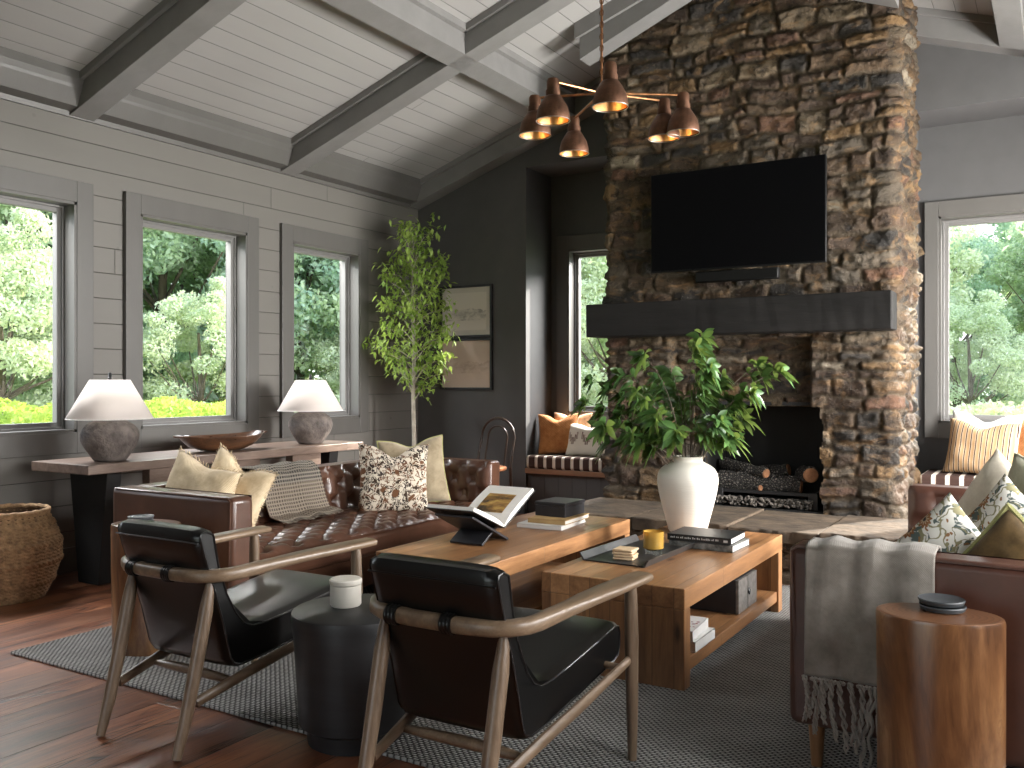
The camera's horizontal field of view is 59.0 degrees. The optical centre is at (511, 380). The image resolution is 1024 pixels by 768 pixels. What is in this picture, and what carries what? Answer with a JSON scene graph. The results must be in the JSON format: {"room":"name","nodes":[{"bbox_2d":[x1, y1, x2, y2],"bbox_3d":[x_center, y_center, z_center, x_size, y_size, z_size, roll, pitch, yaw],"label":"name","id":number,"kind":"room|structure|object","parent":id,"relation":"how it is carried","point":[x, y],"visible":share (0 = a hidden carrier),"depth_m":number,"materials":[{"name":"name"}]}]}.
{"room":"living room","nodes":[
{"label":"living room","id":0,"kind":"room"},
{"bbox_2d":[0,99,417,547],"bbox_3d":[-3.584,-0.450,5.001,0.200,3.400,11.270,0,0,31],"label":"wall","id":1,"kind":"structure","parent":0,"point":[32,139],"depth_m":6.75,"materials":[{"name":"paint"}]},
{"bbox_2d":[0,165,93,458],"bbox_3d":[-3.210,-0.420,5.587,0.235,1.790,1.220,0,0,31],"label":"window","id":2,"kind":"structure","parent":1,"relation":"in","point":[70,203],"depth_m":5.95,"materials":[{"name":"paint"}]},
{"bbox_2d":[57,546,77,574],"bbox_3d":[-3.619,1.170,4.730,0.020,0.160,10.370,0,0,31],"label":"baseboard","id":3,"kind":"structure","parent":1,"relation":"attached to","point":[68,563],"depth_m":5.91,"materials":[{"name":"paint"}]},
{"bbox_2d":[70,0,245,121],"bbox_3d":[0.133,-2.439,4.195,7.000,1.417,0.235,0,0,31],"label":"beam","id":4,"kind":"structure","parent":1,"relation":"attached to","point":[171,26],"depth_m":5.57,"materials":[{"name":"paint"}]},
{"bbox_2d":[123,191,258,448],"bbox_3d":[-2.455,-0.420,6.842,0.235,1.790,1.220,0,0,31],"label":"window","id":5,"kind":"structure","parent":1,"relation":"in","point":[240,233],"depth_m":6.91,"materials":[{"name":"paint"}]},
{"bbox_2d":[0,46,421,209],"bbox_3d":[-3.552,-1.890,4.690,0.175,0.320,10.370,0,0,31],"label":"trim","id":6,"kind":"structure","parent":1,"relation":"attached to","point":[25,79],"depth_m":6.62,"materials":[{"name":"paint"}]},
{"bbox_2d":[280,223,368,437],"bbox_3d":[-1.725,-0.420,8.054,0.235,1.790,1.100,0,0,31],"label":"window","id":7,"kind":"structure","parent":1,"relation":"in","point":[352,253],"depth_m":8.35,"materials":[{"name":"paint"}]},
{"bbox_2d":[281,0,574,175],"bbox_3d":[1.101,-2.439,5.801,7.000,1.417,0.235,0,0,31],"label":"ceiling beam","id":8,"kind":"structure","parent":1,"relation":"attached to","point":[504,21],"depth_m":6.86,"materials":[{"name":"paint"}]},
{"bbox_2d":[0,513,789,767],"bbox_3d":[-0.500,1.300,3.143,7.400,0.100,11.270,0,0,31],"label":"floor","id":9,"kind":"structure","parent":0,"point":[49,714],"depth_m":3.33,"materials":[{"name":"brown wood"}]},
{"bbox_2d":[0,503,63,605],"bbox_3d":[-2.928,0.991,5.218,0.619,0.518,0.619,0,0,-34],"label":"woven basket","id":10,"kind":"object","parent":9,"relation":"on","point":[31,539],"visible":1,"depth_m":5.07,"materials":[{"name":"wicker"}]},
{"bbox_2d":[32,440,362,585],"bbox_3d":[-2.081,0.872,6.460,0.570,0.757,2.440,0,0,31],"label":"console table","id":11,"kind":"object","parent":9,"relation":"on","point":[93,483],"visible":0.63,"depth_m":5.60,"materials":[{"name":"brown wood"}]},
{"bbox_2d":[64,373,153,461],"bbox_3d":[-2.478,0.221,5.578,0.505,0.545,0.505,0,0,-3],"label":"table lamp","id":12,"kind":"object","parent":11,"relation":"on","point":[108,404],"visible":1,"depth_m":5.45,"materials":[{"name":"fabric"}]},
{"bbox_2d":[173,430,266,450],"bbox_3d":[-2.046,0.429,6.392,0.316,0.127,0.802,0,0,31],"label":"bowl","id":13,"kind":"object","parent":11,"relation":"on","point":[231,441],"visible":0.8,"depth_m":6.27,"materials":[{"name":"wood"}]},
{"bbox_2d":[277,374,342,443],"bbox_3d":[-1.582,0.221,7.104,0.505,0.545,0.505,0,0,-3],"label":"table lamp","id":14,"kind":"object","parent":11,"relation":"on","point":[310,398],"visible":1,"depth_m":6.97,"materials":[{"name":"fabric"}]},
{"bbox_2d":[362,212,459,445],"bbox_3d":[-0.909,-0.140,8.278,0.840,2.780,0.897,0,0,-20],"label":"potted tree","id":15,"kind":"object","parent":9,"relation":"on","point":[411,312],"visible":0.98,"depth_m":8.22,"materials":[{"name":"green plant"}]},
{"bbox_2d":[477,417,515,516],"bbox_3d":[-0.242,0.792,8.263,0.410,0.920,0.457,0,0,31],"label":"bentwood chair","id":16,"kind":"object","parent":9,"relation":"on","point":[503,467],"visible":0.36,"depth_m":8.38,"materials":[{"name":"metal"}]},
{"bbox_2d":[10,584,1014,767],"bbox_3d":[0.691,1.242,4.201,5.050,0.013,3.190,0,0,31],"label":"area rug","id":17,"kind":"object","parent":9,"relation":"on","point":[734,712],"visible":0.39,"depth_m":3.38,"materials":[{"name":"fabric"}]},
{"bbox_2d":[111,519,180,656],"bbox_3d":[-1.684,0.953,4.177,0.322,0.595,0.253,0,0,31],"label":"stump side table","id":18,"kind":"object","parent":17,"relation":"on","point":[139,645],"visible":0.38,"depth_m":4.08,"materials":[{"name":"brown wood"}]},
{"bbox_2d":[96,519,376,760],"bbox_3d":[-1.051,0.871,3.440,0.676,0.754,0.887,0,0,31],"label":"leather armchair","id":19,"kind":"object","parent":17,"relation":"on","point":[175,573],"visible":0.93,"depth_m":3.21,"materials":[{"name":"leather"}]},
{"bbox_2d":[113,457,499,588],"bbox_3d":[-1.069,0.897,5.445,0.890,0.705,2.376,0,0,31],"label":"tufted sofa","id":20,"kind":"object","parent":17,"relation":"on","point":[216,512],"visible":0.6,"depth_m":4.98,"materials":[{"name":"brown leather"}]},
{"bbox_2d":[166,448,244,493],"bbox_3d":[-1.639,0.613,4.693,0.552,0.537,0.206,0,0,26],"label":"throw pillow","id":21,"kind":"object","parent":20,"relation":"on","point":[187,472],"visible":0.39,"depth_m":4.64,"materials":[{"name":"beige fabric"}]},
{"bbox_2d":[212,443,278,526],"bbox_3d":[-1.487,0.612,4.818,0.569,0.558,0.184,0,0,29],"label":"throw pillow","id":22,"kind":"object","parent":20,"relation":"on","point":[258,484],"visible":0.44,"depth_m":4.72,"materials":[{"name":"beige fabric"}]},
{"bbox_2d":[240,460,342,523],"bbox_3d":[-1.352,0.657,5.456,0.447,0.320,0.511,0,0,31],"label":"throw blanket","id":23,"kind":"object","parent":20,"relation":"on","point":[298,491],"visible":0.77,"depth_m":5.43,"materials":[{"name":"fabric"}]},
{"bbox_2d":[260,518,458,574],"bbox_3d":[-0.988,0.916,5.396,0.700,0.128,2.091,0,0,31],"label":"seat cushion","id":24,"kind":"object","parent":20,"relation":"on","point":[399,532],"depth_m":5.06,"materials":[{"name":"brown leather"}]},
{"bbox_2d":[358,443,428,511],"bbox_3d":[-0.763,0.630,5.831,0.473,0.462,0.207,0,0,-14],"label":"throw pillow","id":25,"kind":"object","parent":20,"relation":"on","point":[387,482],"visible":0.96,"depth_m":5.76,"materials":[{"name":"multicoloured fabric"}]},
{"bbox_2d":[376,435,450,501],"bbox_3d":[-0.665,0.615,6.142,0.487,0.488,0.209,0,0,-27],"label":"throw pillow","id":26,"kind":"object","parent":20,"relation":"on","point":[436,482],"visible":0.52,"depth_m":6.13,"materials":[{"name":"fabric"}]},
{"bbox_2d":[291,594,405,755],"bbox_3d":[-0.549,1.024,3.179,0.444,0.453,0.444,0,0,31],"label":"drum side table","id":27,"kind":"object","parent":17,"relation":"on","point":[334,647],"visible":0.73,"depth_m":2.99,"materials":[{"name":"metal"}]},
{"bbox_2d":[329,575,361,608],"bbox_3d":[-0.591,0.748,3.216,0.115,0.097,0.115,0,0,31],"label":"ceramic jar","id":28,"kind":"object","parent":27,"relation":"on","point":[345,590],"visible":1,"depth_m":3.17,"materials":[{"name":"ceramic"}]},
{"bbox_2d":[376,512,629,609],"bbox_3d":[0.023,1.040,4.927,0.645,0.420,1.595,0,0,31],"label":"coffee table","id":29,"kind":"object","parent":17,"relation":"on","point":[527,552],"visible":0.3,"depth_m":4.72,"materials":[{"name":"brown wood"}]},
{"bbox_2d":[435,513,507,545],"bbox_3d":[-0.158,0.717,4.709,0.230,0.224,0.513,0,0,31],"label":"cradle","id":30,"kind":"object","parent":29,"relation":"on","point":[472,531],"visible":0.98,"depth_m":4.60,"materials":[{"name":"black paint"}]},
{"bbox_2d":[425,485,534,527],"bbox_3d":[-0.154,0.666,4.716,0.290,0.175,0.608,0,0,31],"label":"open book","id":31,"kind":"object","parent":30,"relation":"on","point":[496,506],"visible":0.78,"depth_m":4.77,"materials":[{"name":"paper"}]},
{"bbox_2d":[476,493,515,512],"bbox_3d":[-0.087,0.649,4.828,0.170,0.078,0.154,0,0,31],"label":"picture","id":32,"kind":"object","parent":31,"relation":"attached to","point":[490,502],"depth_m":4.82},
{"bbox_2d":[510,561,563,609],"bbox_3d":[0.023,1.153,4.927,0.625,0.055,1.450,0,0,31],"label":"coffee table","id":33,"kind":"object","parent":29,"relation":"attached to","point":[526,585],"depth_m":4.95,"materials":[{"name":"brown wood"}]},
{"bbox_2d":[517,519,585,530],"bbox_3d":[0.232,0.818,5.230,0.275,0.024,0.360,0,0,27],"label":"book","id":34,"kind":"object","parent":29,"relation":"on","point":[524,524],"visible":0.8,"depth_m":5.08,"materials":[{"name":"paper"}]},
{"bbox_2d":[528,513,588,524],"bbox_3d":[0.273,0.792,5.241,0.235,0.026,0.330,0,0,29],"label":"book","id":35,"kind":"object","parent":34,"relation":"on","point":[535,519],"visible":0.84,"depth_m":5.13,"materials":[{"name":"paper"}]},
{"bbox_2d":[535,497,584,517],"bbox_3d":[0.281,0.738,5.294,0.206,0.082,0.236,0,0,33],"label":"decorative box","id":36,"kind":"object","parent":35,"relation":"on","point":[562,507],"visible":1,"depth_m":5.22,"materials":[{"name":"black paint"}]},
{"bbox_2d":[358,553,653,767],"bbox_3d":[-0.044,0.871,2.792,0.676,0.754,0.887,0,0,31],"label":"leather armchair","id":37,"kind":"object","parent":17,"relation":"on","point":[456,642],"visible":1,"depth_m":2.57,"materials":[{"name":"leather"}]},
{"bbox_2d":[542,526,781,690],"bbox_3d":[0.795,1.040,4.418,0.653,0.420,1.500,0,0,31],"label":"coffee table","id":38,"kind":"object","parent":17,"relation":"on","point":[665,658],"visible":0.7,"depth_m":3.88,"materials":[{"name":"brown wood"}]},
{"bbox_2d":[579,534,694,567],"bbox_3d":[0.622,0.812,4.353,0.352,0.034,0.600,0,0,33],"label":"serving tray","id":39,"kind":"object","parent":38,"relation":"on","point":[602,553],"visible":0.77,"depth_m":4.29,"materials":[{"name":"black metal"}]},
{"bbox_2d":[643,529,663,554],"bbox_3d":[0.677,0.771,4.332,0.100,0.105,0.100,0,0,31],"label":"candle jar","id":40,"kind":"object","parent":39,"relation":"on","point":[653,539],"visible":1,"depth_m":4.29,"materials":[{"name":"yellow glass"}]},
{"bbox_2d":[657,455,717,530],"bbox_3d":[0.969,0.622,4.991,0.332,0.416,0.332,0,0,31],"label":"ceramic vase","id":41,"kind":"object","parent":38,"relation":"on","point":[687,486],"visible":0.8,"depth_m":4.87,"materials":[{"name":"ceramic"}]},
{"bbox_2d":[569,328,797,467],"bbox_3d":[0.946,0.202,5.003,1.255,0.999,0.587,0,0,-10],"label":"leafy branches","id":42,"kind":"object","parent":41,"relation":"in","point":[643,436],"visible":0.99,"depth_m":4.95,"materials":[{"name":"green plant"}]},
{"bbox_2d":[690,627,714,652],"bbox_3d":[0.720,1.102,3.909,0.240,0.045,0.250,0,0,31],"label":"book","id":43,"kind":"object","parent":38,"relation":"on","point":[708,635],"visible":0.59,"depth_m":3.83,"materials":[{"name":"paper"}]},
{"bbox_2d":[690,616,707,641],"bbox_3d":[0.702,1.057,3.908,0.230,0.043,0.245,0,0,27],"label":"book","id":44,"kind":"object","parent":43,"relation":"on","point":[698,625],"visible":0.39,"depth_m":3.87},
{"bbox_2d":[669,538,749,552],"bbox_3d":[0.995,0.813,4.560,0.330,0.033,0.255,0,0,33],"label":"book","id":45,"kind":"object","parent":38,"relation":"on","point":[744,542],"visible":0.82,"depth_m":4.45,"materials":[{"name":"paper"}]},
{"bbox_2d":[667,526,744,544],"bbox_3d":[0.982,0.779,4.567,0.325,0.032,0.251,0,0,30],"label":"book","id":46,"kind":"object","parent":45,"relation":"on","point":[691,534],"visible":1,"depth_m":4.50,"materials":[{"name":"paper"}]},
{"bbox_2d":[690,569,756,613],"bbox_3d":[1.053,1.042,4.549,0.291,0.165,0.310,0,0,31],"label":"storage box","id":47,"kind":"object","parent":38,"relation":"on","point":[739,594],"visible":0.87,"depth_m":4.40,"materials":[{"name":"fabric"}]},
{"bbox_2d":[690,589,776,669],"bbox_3d":[0.795,1.153,4.418,0.633,0.055,1.356,0,0,31],"label":"shelf","id":48,"kind":"object","parent":38,"relation":"attached to","point":[726,625],"depth_m":4.29,"materials":[{"name":"brown wood"}]},
{"bbox_2d":[790,483,1023,767],"bbox_3d":[1.859,0.885,3.490,0.955,0.730,2.096,0,0,34],"label":"tufted sofa","id":49,"kind":"object","parent":17,"relation":"on","point":[993,585],"visible":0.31,"depth_m":2.63,"materials":[{"name":"leather"}]},
{"bbox_2d":[801,535,941,767],"bbox_3d":[1.114,0.832,2.799,0.384,0.680,0.233,0,0,31],"label":"throw blanket","id":50,"kind":"object","parent":49,"relation":"on","point":[846,579],"visible":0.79,"depth_m":2.75,"materials":[{"name":"grey fabric"}]},
{"bbox_2d":[895,492,980,553],"bbox_3d":[1.396,0.685,2.929,0.650,0.647,0.174,0,0,37],"label":"throw pillow","id":51,"kind":"object","parent":49,"relation":"on","point":[947,526],"visible":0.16,"depth_m":2.90,"materials":[{"name":"fabric"}]},
{"bbox_2d":[958,448,1010,516],"bbox_3d":[2.006,0.635,3.719,0.210,0.711,0.722,0,0,-21],"label":"throw pillow","id":52,"kind":"object","parent":49,"relation":"on","point":[993,470],"visible":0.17,"depth_m":3.77,"materials":[{"name":"beige fabric"}]},
{"bbox_2d":[962,503,1023,559],"bbox_3d":[1.524,0.695,2.725,0.651,0.642,0.205,0,0,41],"label":"throw pillow","id":53,"kind":"object","parent":49,"relation":"on","point":[1003,537],"visible":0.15,"depth_m":2.75,"materials":[{"name":"green fabric"}]},
{"bbox_2d":[968,474,1023,532],"bbox_3d":[1.739,0.650,3.178,0.187,0.642,0.647,0,0,-35],"label":"throw pillow","id":54,"kind":"object","parent":49,"relation":"on","point":[1004,492],"visible":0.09,"depth_m":3.19,"materials":[{"name":"fabric"}]},
{"bbox_2d":[1008,452,1023,494],"bbox_3d":[1.995,0.590,3.351,0.207,0.619,0.627,0,0,-21],"label":"throw pillow","id":55,"kind":"object","parent":49,"relation":"on","point":[1016,472],"visible":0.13,"depth_m":3.48,"materials":[{"name":"green fabric"}]},
{"bbox_2d":[875,603,1005,767],"bbox_3d":[1.157,0.940,2.454,0.321,0.620,0.225,0,0,31],"label":"stump side table","id":56,"kind":"object","parent":17,"relation":"on","point":[941,678],"visible":0.91,"depth_m":2.36,"materials":[{"name":"brown wood"}]},
{"bbox_2d":[919,602,966,614],"bbox_3d":[1.185,0.622,2.491,0.120,0.015,0.120,0,0,31],"label":"coaster","id":57,"kind":"object","parent":56,"relation":"on","point":[951,611],"visible":0.6,"depth_m":2.45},
{"bbox_2d":[918,593,965,607],"bbox_3d":[1.184,0.606,2.495,0.120,0.015,0.120,0,0,31],"label":"coaster","id":58,"kind":"object","parent":57,"relation":"on","point":[939,600],"visible":1,"depth_m":2.48,"materials":[{"name":"stone"}]},
{"bbox_2d":[525,468,609,512],"bbox_3d":[0.784,1.034,8.409,1.233,0.432,0.525,0,0,31],"label":"window bench","id":59,"kind":"object","parent":9,"relation":"on","point":[546,483],"visible":0.29,"depth_m":8.34,"materials":[{"name":"paint"}]},
{"bbox_2d":[526,453,604,471],"bbox_3d":[0.776,0.757,8.398,1.215,0.120,0.510,0,0,31],"label":"bench cushion","id":60,"kind":"object","parent":59,"relation":"on","point":[559,461],"visible":0.45,"depth_m":8.30,"materials":[{"name":"fabric"}]},
{"bbox_2d":[538,413,578,453],"bbox_3d":[0.443,0.505,8.608,0.413,0.405,0.180,0,0,11],"label":"throw pillow","id":61,"kind":"object","parent":60,"relation":"on","point":[553,434],"visible":0.84,"depth_m":8.55,"materials":[{"name":"orange fabric"}]},
{"bbox_2d":[554,412,591,427],"bbox_3d":[0.574,0.490,8.668,0.401,0.374,0.157,0,0,26],"label":"throw pillow","id":62,"kind":"object","parent":60,"relation":"on","point":[584,418],"visible":0.24,"depth_m":8.60,"materials":[{"name":"orange fabric"}]},
{"bbox_2d":[565,423,604,456],"bbox_3d":[0.725,0.550,8.415,0.500,0.310,0.160,0,0,35],"label":"throw pillow","id":63,"kind":"object","parent":60,"relation":"on","point":[578,434],"visible":0.59,"depth_m":8.40,"materials":[{"name":"fabric"}]},
{"bbox_2d":[584,497,907,584],"bbox_3d":[1.469,1.080,6.147,2.368,0.340,0.873,0,0,31],"label":"stone hearth","id":64,"kind":"object","parent":9,"relation":"on","point":[793,527],"visible":0.15,"depth_m":5.92,"materials":[{"name":"stone"}]},
{"bbox_2d":[600,0,924,518],"bbox_3d":[1.868,-1.027,6.926,2.252,4.554,0.965,0,0,31],"label":"stone fireplace","id":65,"kind":"object","parent":9,"relation":"on","point":[764,80],"depth_m":6.41,"materials":[{"name":"stone"}]},
{"bbox_2d":[696,267,779,282],"bbox_3d":[1.607,-0.755,6.468,0.600,0.080,0.060,0,0,31],"label":"soundbar","id":66,"kind":"object","parent":65,"relation":"attached to","point":[767,273],"visible":1,"depth_m":6.43,"materials":[{"name":"plastic"}]},
{"bbox_2d":[651,154,826,273],"bbox_3d":[1.615,-1.170,6.497,1.264,0.730,0.143,0,0,31],"label":"television","id":67,"kind":"object","parent":65,"relation":"attached to","point":[767,213],"visible":1,"depth_m":6.41,"materials":[{"name":"black metal"}]},
{"bbox_2d":[586,290,896,337],"bbox_3d":[1.561,-0.460,6.474,2.185,0.252,0.236,0,0,31],"label":"mantel beam","id":68,"kind":"structure","parent":65,"relation":"attached to","point":[864,310],"depth_m":6.28,"materials":[{"name":"black wood"}]},
{"bbox_2d":[717,470,802,492],"bbox_3d":[1.827,0.748,6.691,0.610,0.155,0.156,0,0,28],"label":"log","id":69,"kind":"object","parent":65,"relation":"on","point":[729,479],"visible":0.76,"depth_m":6.63,"materials":[{"name":"wood"}]},
{"bbox_2d":[719,457,769,477],"bbox_3d":[1.740,0.648,6.780,0.094,0.127,0.434,0,0,-34],"label":"log","id":70,"kind":"object","parent":69,"relation":"on","point":[727,463],"visible":0.93,"depth_m":6.74,"materials":[{"name":"wood"}]},
{"bbox_2d":[795,466,819,482],"bbox_3d":[2.131,0.676,6.566,0.126,0.141,0.299,0,0,4],"label":"log","id":71,"kind":"object","parent":69,"relation":"on","point":[810,474],"visible":0.94,"depth_m":6.43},
{"bbox_2d":[761,464,790,475],"bbox_3d":[1.860,0.714,6.881,0.514,0.197,0.134,0,0,31],"label":"log","id":72,"kind":"object","parent":65,"relation":"on","point":[785,469],"visible":0.29,"depth_m":6.74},
{"bbox_3d":[3.755,1.034,6.619,1.393,0.432,0.525,0,0,31],"label":"window bench","id":73,"kind":"object","parent":9,"relation":"on","visible":0},
{"bbox_2d":[919,469,977,485],"bbox_3d":[3.749,0.757,6.608,1.375,0.120,0.510,0,0,31],"label":"bench cushion","id":74,"kind":"object","parent":73,"relation":"on","point":[931,476],"visible":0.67,"depth_m":6.68,"materials":[{"name":"fabric"}]},
{"bbox_2d":[942,418,1021,473],"bbox_3d":[3.474,0.495,6.699,0.197,0.432,0.515,0,0,-42],"label":"throw pillow","id":75,"kind":"object","parent":74,"relation":"on","point":[970,447],"visible":0.84,"depth_m":6.66,"materials":[{"name":"beige fabric"}]},
{"bbox_2d":[953,410,1023,452],"bbox_3d":[3.550,0.460,6.805,0.176,0.475,0.518,0,0,-44],"label":"throw pillow","id":76,"kind":"object","parent":74,"relation":"on","point":[960,415],"visible":0.14,"depth_m":6.76,"materials":[{"name":"white fabric"}]},
{"bbox_2d":[1017,418,1023,455],"bbox_3d":[3.834,0.480,6.562,0.180,0.430,0.441,0,0,-30],"label":"throw pillow","id":77,"kind":"object","parent":74,"relation":"on","point":[1020,450],"visible":0.26,"depth_m":6.63,"materials":[{"name":"orange fabric"}]},
{"bbox_2d":[0,0,992,178],"bbox_3d":[-0.500,-2.595,3.143,7.400,1.467,11.270,0,0,31],"label":"ceiling","id":78,"kind":"structure","parent":0,"point":[280,67],"depth_m":6.49,"materials":[{"name":"paint"}]},
{"bbox_2d":[574,0,898,65],"bbox_3d":[1.521,-2.788,6.432,2.310,0.682,0.210,0,0,31],"label":"trim","id":79,"kind":"structure","parent":78,"relation":"attached to","point":[624,20],"depth_m":6.79,"materials":[{"name":"paint"}]},
{"bbox_3d":[-0.629,-3.020,2.929,0.260,0.250,10.370,0,0,31],"label":"trim","id":80,"kind":"structure","parent":78,"relation":"attached to","visible":0},
{"bbox_2d":[519,0,699,157],"bbox_3d":[0.458,-2.087,4.594,0.841,1.639,0.850,0,0,31],"label":"chandelier","id":81,"kind":"object","parent":80,"relation":"hanging from","point":[610,96],"visible":1,"depth_m":4.60,"materials":[{"name":"orange metal"}]},
{"bbox_2d":[418,43,1023,513],"bbox_3d":[2.227,-0.989,7.671,7.000,4.479,0.700,0,0,31],"label":"wall","id":82,"kind":"structure","parent":0,"point":[503,225],"depth_m":8.60,"materials":[{"name":"paint"}]},
{"bbox_2d":[322,0,576,126],"bbox_3d":[-2.092,-2.459,3.810,0.215,0.283,10.370,0,0,31],"label":"trim","id":83,"kind":"structure","parent":82,"relation":"attached to","point":[422,25],"depth_m":6.41,"materials":[{"name":"paint"}]},
{"bbox_2d":[440,338,492,389],"bbox_3d":[-0.451,-0.165,8.856,0.610,0.500,0.030,0,0,31],"label":"framed picture","id":84,"kind":"object","parent":82,"relation":"attached to","point":[472,369],"visible":0.82,"depth_m":8.84,"materials":[{"name":"paper"}]},
{"bbox_2d":[440,284,492,337],"bbox_3d":[-0.451,-0.680,8.856,0.610,0.510,0.030,0,0,31],"label":"framed picture","id":85,"kind":"object","parent":82,"relation":"attached to","point":[474,315],"visible":0.83,"depth_m":8.83,"materials":[{"name":"paper"}]},
{"bbox_2d":[446,292,485,330],"bbox_3d":[-0.450,-0.680,8.858,0.466,0.366,0.002,0,0,31],"label":"print","id":86,"kind":"object","parent":85,"relation":"attached to","point":[470,315],"depth_m":8.85},
{"bbox_2d":[556,232,608,427],"bbox_3d":[0.959,-0.482,8.706,1.080,1.865,0.235,0,0,31],"label":"window","id":87,"kind":"structure","parent":82,"relation":"in","point":[570,250],"depth_m":8.85,"materials":[{"name":"paint"}]},
{"bbox_2d":[410,7,1023,208],"bbox_3d":[2.003,-2.439,7.300,7.000,1.417,0.235,0,0,31],"label":"trim","id":88,"kind":"structure","parent":82,"relation":"attached to","point":[962,30],"depth_m":8.16,"materials":[{"name":"paint"}]},
{"bbox_2d":[925,193,1023,437],"bbox_3d":[3.910,-0.482,6.929,1.350,1.865,0.235,0,0,31],"label":"window","id":89,"kind":"structure","parent":82,"relation":"in","point":[941,215],"depth_m":7.14,"materials":[{"name":"paint"}]},
{"bbox_2d":[991,0,1023,56],"bbox_3d":[0.898,-2.433,2.010,0.215,0.283,10.370,0,0,31],"label":"ceiling beam","id":90,"kind":"structure","parent":82,"relation":"attached to","point":[1008,15],"depth_m":5.88,"materials":[{"name":"paint"}]},
{"label":"outside","id":91,"kind":"structure","parent":0,"visible":0},
{"label":"ground","id":92,"kind":"structure","parent":91,"visible":0},
{"bbox_2d":[0,207,51,423],"bbox_3d":[-6.957,-0.443,12.429,2.825,3.952,2.781,0,0,24],"label":"tree","id":93,"kind":"object","parent":92,"relation":"on","point":[32,346],"visible":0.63,"depth_m":11.91,"materials":[{"name":"green plant"}]},
{"bbox_2d":[5,214,179,402],"bbox_3d":[-10.421,-2.712,19.077,6.511,8.911,6.254,0,0,19],"label":"tree","id":94,"kind":"object","parent":92,"relation":"on","point":[154,283],"visible":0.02,"depth_m":18.98,"materials":[{"name":"green plant"}]},
{"bbox_2d":[0,204,204,407],"bbox_3d":[-7.823,-1.863,15.076,5.116,7.002,4.914,0,0,-26],"label":"tree","id":95,"kind":"object","parent":92,"relation":"on","point":[173,253],"visible":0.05,"depth_m":14.73,"materials":[{"name":"green plant"}]},
{"bbox_2d":[2,210,331,416],"bbox_3d":[-6.157,-2.426,16.640,6.348,8.163,5.981,0,0,41],"label":"tree","id":96,"kind":"object","parent":92,"relation":"on","point":[221,246],"visible":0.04,"depth_m":15.73,"materials":[{"name":"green plant"}]},
{"bbox_2d":[0,395,336,423],"bbox_3d":[-3.992,0.879,11.975,1.280,1.514,9.075,0,0,3],"label":"hedge","id":97,"kind":"object","parent":92,"relation":"on","point":[163,407],"visible":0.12,"depth_m":9.26,"materials":[{"name":"green plant"}]},
{"bbox_2d":[143,275,225,415],"bbox_3d":[-4.645,-0.062,13.595,2.189,3.063,2.155,0,0,6],"label":"tree","id":98,"kind":"object","parent":92,"relation":"on","point":[179,311],"visible":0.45,"depth_m":13.26,"materials":[{"name":"green plant"}]},
{"bbox_2d":[143,231,334,401],"bbox_3d":[-6.544,-2.287,20.678,5.813,7.956,5.584,0,0,30],"label":"tree","id":99,"kind":"object","parent":92,"relation":"on","point":[177,288],"visible":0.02,"depth_m":18.94,"materials":[{"name":"green plant"}]},
{"bbox_2d":[150,234,339,397],"bbox_3d":[-4.345,-1.863,17.362,5.116,7.002,4.914,0,0,-14],"label":"tree","id":100,"kind":"object","parent":92,"relation":"on","point":[205,259],"visible":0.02,"depth_m":16.34,"materials":[{"name":"green plant"}]},
{"bbox_2d":[294,254,339,402],"bbox_3d":[-1.718,-2.426,18.570,6.348,8.163,5.981,0,0,-11],"label":"tree","id":101,"kind":"object","parent":92,"relation":"on","point":[333,275],"visible":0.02,"depth_m":16.66,"materials":[{"name":"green plant"}]},
{"bbox_2d":[311,326,339,403],"bbox_3d":[-2.503,-0.020,16.163,2.118,2.964,2.086,0,0,-23],"label":"tree","id":102,"kind":"object","parent":92,"relation":"on","point":[333,381],"visible":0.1,"depth_m":15.83,"materials":[{"name":"green plant"}]},
{"bbox_2d":[581,256,608,405],"bbox_3d":[2.035,-0.867,17.358,3.531,4.940,3.476,0,0,6],"label":"tree","id":103,"kind":"object","parent":92,"relation":"on","point":[596,267],"visible":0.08,"depth_m":16.40,"materials":[{"name":"green plant"}]},
{"bbox_2d":[581,264,609,398],"bbox_3d":[0.874,-2.146,19.553,5.581,7.638,5.361,0,0,-41],"label":"tree","id":104,"kind":"object","parent":92,"relation":"on","point":[593,358],"visible":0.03,"depth_m":18.13,"materials":[{"name":"green plant"}]},
{"bbox_2d":[949,225,992,396],"bbox_3d":[7.652,-1.184,18.640,4.060,5.681,3.997,0,0,-27],"label":"tree","id":105,"kind":"object","parent":92,"relation":"on","point":[961,263],"visible":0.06,"depth_m":18.01,"materials":[{"name":"green plant"}]},
{"bbox_2d":[949,289,1023,414],"bbox_3d":[7.963,-0.062,15.675,2.189,3.063,2.155,0,0,42],"label":"tree","id":106,"kind":"object","parent":92,"relation":"on","point":[986,324],"visible":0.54,"depth_m":15.32,"materials":[{"name":"green plant"}]},
{"bbox_2d":[949,222,1023,413],"bbox_3d":[10.654,-1.787,22.045,4.941,6.744,5.244,0,0,-37],"label":"tree","id":107,"kind":"object","parent":92,"relation":"on","point":[988,249],"visible":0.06,"depth_m":20.89,"materials":[{"name":"green plant"}]},
{"bbox_2d":[949,399,1023,414],"bbox_3d":[6.088,0.887,12.441,9.082,1.504,1.498,0,0,31],"label":"flowering shrub","id":108,"kind":"object","parent":92,"relation":"on","point":[991,408],"visible":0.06,"depth_m":12.07,"materials":[{"name":"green plant"}]},
{"bbox_2d":[949,224,1023,398],"bbox_3d":[14.105,-1.607,24.083,4.767,6.669,4.692,0,0,-34],"label":"tree","id":109,"kind":"object","parent":92,"relation":"on","point":[1000,292],"visible":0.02,"depth_m":23.88,"materials":[{"name":"green plant"}]},
{"bbox_2d":[979,222,1023,400],"bbox_3d":[11.260,-1.155,17.983,3.953,5.410,3.797,0,0,-38],"label":"tree","id":110,"kind":"object","parent":92,"relation":"on","point":[1008,271],"visible":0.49,"depth_m":18.30,"materials":[{"name":"green plant"}]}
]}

